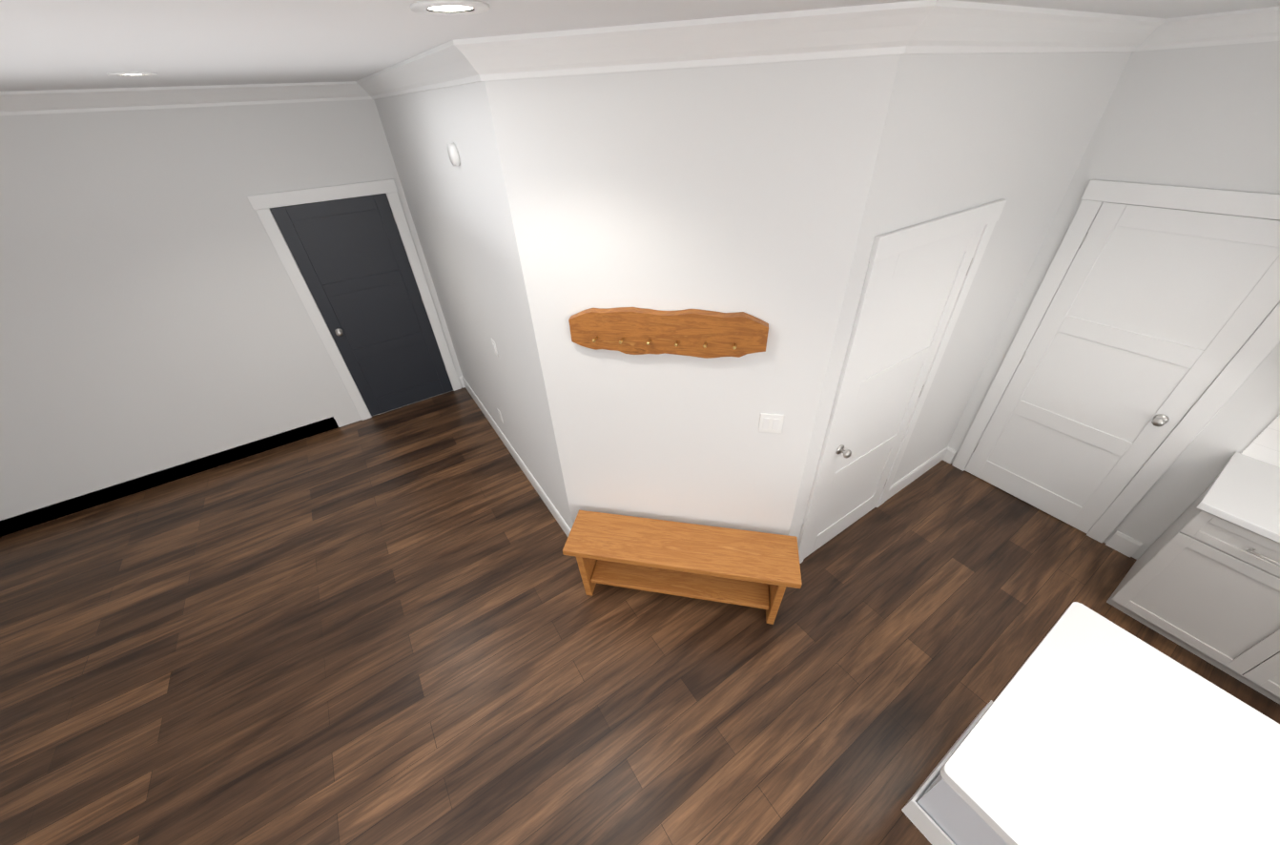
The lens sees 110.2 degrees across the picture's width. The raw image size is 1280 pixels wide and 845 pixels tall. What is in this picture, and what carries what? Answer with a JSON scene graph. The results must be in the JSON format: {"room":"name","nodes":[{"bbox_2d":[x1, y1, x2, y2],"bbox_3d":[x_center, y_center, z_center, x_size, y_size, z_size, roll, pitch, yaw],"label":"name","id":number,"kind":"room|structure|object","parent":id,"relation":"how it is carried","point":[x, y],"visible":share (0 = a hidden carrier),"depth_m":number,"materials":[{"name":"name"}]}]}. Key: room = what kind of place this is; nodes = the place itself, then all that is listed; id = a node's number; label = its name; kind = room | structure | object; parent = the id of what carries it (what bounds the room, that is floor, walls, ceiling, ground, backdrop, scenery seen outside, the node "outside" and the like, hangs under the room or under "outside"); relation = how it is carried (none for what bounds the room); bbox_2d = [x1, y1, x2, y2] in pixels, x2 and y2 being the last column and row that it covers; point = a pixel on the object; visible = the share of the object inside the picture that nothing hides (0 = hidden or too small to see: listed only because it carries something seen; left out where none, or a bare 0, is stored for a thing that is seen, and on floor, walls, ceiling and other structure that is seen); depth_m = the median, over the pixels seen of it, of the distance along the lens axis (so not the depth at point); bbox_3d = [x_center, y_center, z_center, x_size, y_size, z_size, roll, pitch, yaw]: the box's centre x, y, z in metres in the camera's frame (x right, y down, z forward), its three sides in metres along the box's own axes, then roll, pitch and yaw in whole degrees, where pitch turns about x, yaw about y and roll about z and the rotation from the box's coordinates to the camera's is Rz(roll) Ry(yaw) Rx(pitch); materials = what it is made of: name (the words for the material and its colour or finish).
{"room":"kitchen","nodes":[
{"label":"kitchen","id":0,"kind":"room"},
{"bbox_2d":[0,387,1279,844],"bbox_3d":[1.177,2.851,0.545,7.550,0.100,13.540,-23,41,-25],"label":"floor","id":1,"kind":"structure","parent":0,"point":[397,626],"depth_m":2.59,"materials":[{"name":"brown wood"}]},
{"bbox_2d":[562,510,802,624],"bbox_3d":[0.246,0.903,2.788,1.360,0.459,0.330,5,37,11],"label":"bench","id":2,"kind":"object","parent":1,"relation":"on","point":[740,567],"visible":1,"depth_m":2.68,"materials":[{"name":"brown wood"}]},
{"bbox_2d":[901,650,1034,844],"bbox_3d":[2.226,1.922,0.896,0.720,0.890,2.860,-23,41,-25],"label":"kitchen island","id":3,"kind":"object","parent":1,"relation":"on","point":[939,815],"depth_m":1.81,"materials":[{"name":"white paint"}]},
{"bbox_2d":[935,601,1279,844],"bbox_3d":[2.128,1.580,0.591,0.980,0.040,2.890,-23,41,-25],"label":"island countertop","id":4,"kind":"structure","parent":3,"relation":"on","point":[1100,736],"depth_m":1.37,"materials":[{"name":"white stone"}]},
{"bbox_2d":[1106,477,1279,704],"bbox_3d":[3.298,0.908,2.204,0.618,0.885,1.042,-23,41,-25],"label":"base cabinet","id":5,"kind":"object","parent":1,"relation":"on","point":[1201,579],"depth_m":2.25,"materials":[{"name":"grey paint"}]},
{"bbox_2d":[1194,452,1279,543],"bbox_3d":[3.264,0.536,1.934,0.638,0.037,1.062,-23,41,-25],"label":"countertop","id":6,"kind":"structure","parent":5,"relation":"on","point":[1246,493],"depth_m":2.17,"materials":[{"name":"white stone"}]},
{"bbox_2d":[0,41,1279,559],"bbox_3d":[1.113,1.683,-0.311,7.230,2.800,13.220,-23,41,-25],"label":"wall","id":7,"kind":"structure","parent":0,"point":[154,318],"depth_m":2.44,"materials":[{"name":"white paint"}]},
{"bbox_2d":[247,178,461,420],"bbox_3d":[-2.510,-1.052,4.254,1.056,2.130,0.082,-23,41,-25],"label":"door frame","id":8,"kind":"structure","parent":7,"relation":"attached to","point":[355,273],"depth_m":4.13,"materials":[{"name":"white paint"}]},
{"bbox_2d":[446,143,460,165],"bbox_3d":[-0.941,-1.352,2.253,0.029,0.100,0.100,-23,41,-25],"label":"detector","id":9,"kind":"object","parent":7,"relation":"attached to","point":[453,154],"visible":1,"depth_m":2.23,"materials":[{"name":"white plastic"}]},
{"bbox_2d":[491,338,498,356],"bbox_3d":[-1.019,-0.523,3.126,0.010,0.115,0.075,-23,41,-25],"label":"light switch","id":10,"kind":"object","parent":7,"relation":"attached to","point":[494,346],"visible":1,"depth_m":3.11,"materials":[{"name":"white plastic"}]},
{"bbox_2d":[496,408,503,422],"bbox_3d":[-1.231,-0.059,3.931,0.009,0.115,0.075,-23,41,-25],"label":"wall outlet","id":11,"kind":"object","parent":7,"relation":"attached to","point":[500,416],"visible":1,"depth_m":3.92,"materials":[{"name":"white plastic"}]},
{"bbox_2d":[0,376,1142,557],"bbox_3d":[1.167,2.753,0.481,6.950,0.135,12.955,-23,41,-25],"label":"baseboard","id":12,"kind":"structure","parent":7,"relation":"attached to","point":[1124,544],"depth_m":3.80,"materials":[{"name":"white paint"}]},
{"bbox_2d":[0,0,1279,116],"bbox_3d":[1.055,0.600,-1.105,6.950,0.112,12.940,-23,41,-25],"label":"crown molding","id":13,"kind":"structure","parent":7,"relation":"attached to","point":[919,27],"depth_m":1.54,"materials":[{"name":"white paint"}]},
{"bbox_2d":[568,307,768,358],"bbox_3d":[0.112,-0.397,2.058,0.920,0.237,0.092,5,37,11],"label":"coat rack","id":14,"kind":"object","parent":7,"relation":"attached to","point":[699,333],"visible":1,"depth_m":2.05,"materials":[{"name":"brown wood"}]},
{"bbox_2d":[758,412,784,433],"bbox_3d":[0.668,0.006,2.279,0.115,0.115,0.010,5,37,11],"label":"light switch","id":15,"kind":"object","parent":7,"relation":"attached to","point":[771,423],"visible":1,"depth_m":2.27,"materials":[{"name":"white plastic"}]},
{"bbox_2d":[797,198,1006,563],"bbox_3d":[1.429,-0.045,2.589,1.036,2.130,0.082,-23,41,-25],"label":"door frame","id":16,"kind":"structure","parent":7,"relation":"attached to","point":[918,280],"depth_m":2.38,"materials":[{"name":"white paint"}]},
{"bbox_2d":[951,179,1279,543],"bbox_3d":[2.832,-0.255,2.771,0.082,2.130,1.016,-23,41,-25],"label":"door frame","id":17,"kind":"structure","parent":7,"relation":"attached to","point":[1153,317],"depth_m":2.61,"materials":[{"name":"white paint"}]},
{"bbox_2d":[0,0,1279,91],"bbox_3d":[1.050,0.517,-1.166,7.550,0.106,13.540,-23,41,-25],"label":"ceiling","id":18,"kind":"structure","parent":0,"point":[46,45],"depth_m":1.27,"materials":[{"name":"white paint"}]}
]}

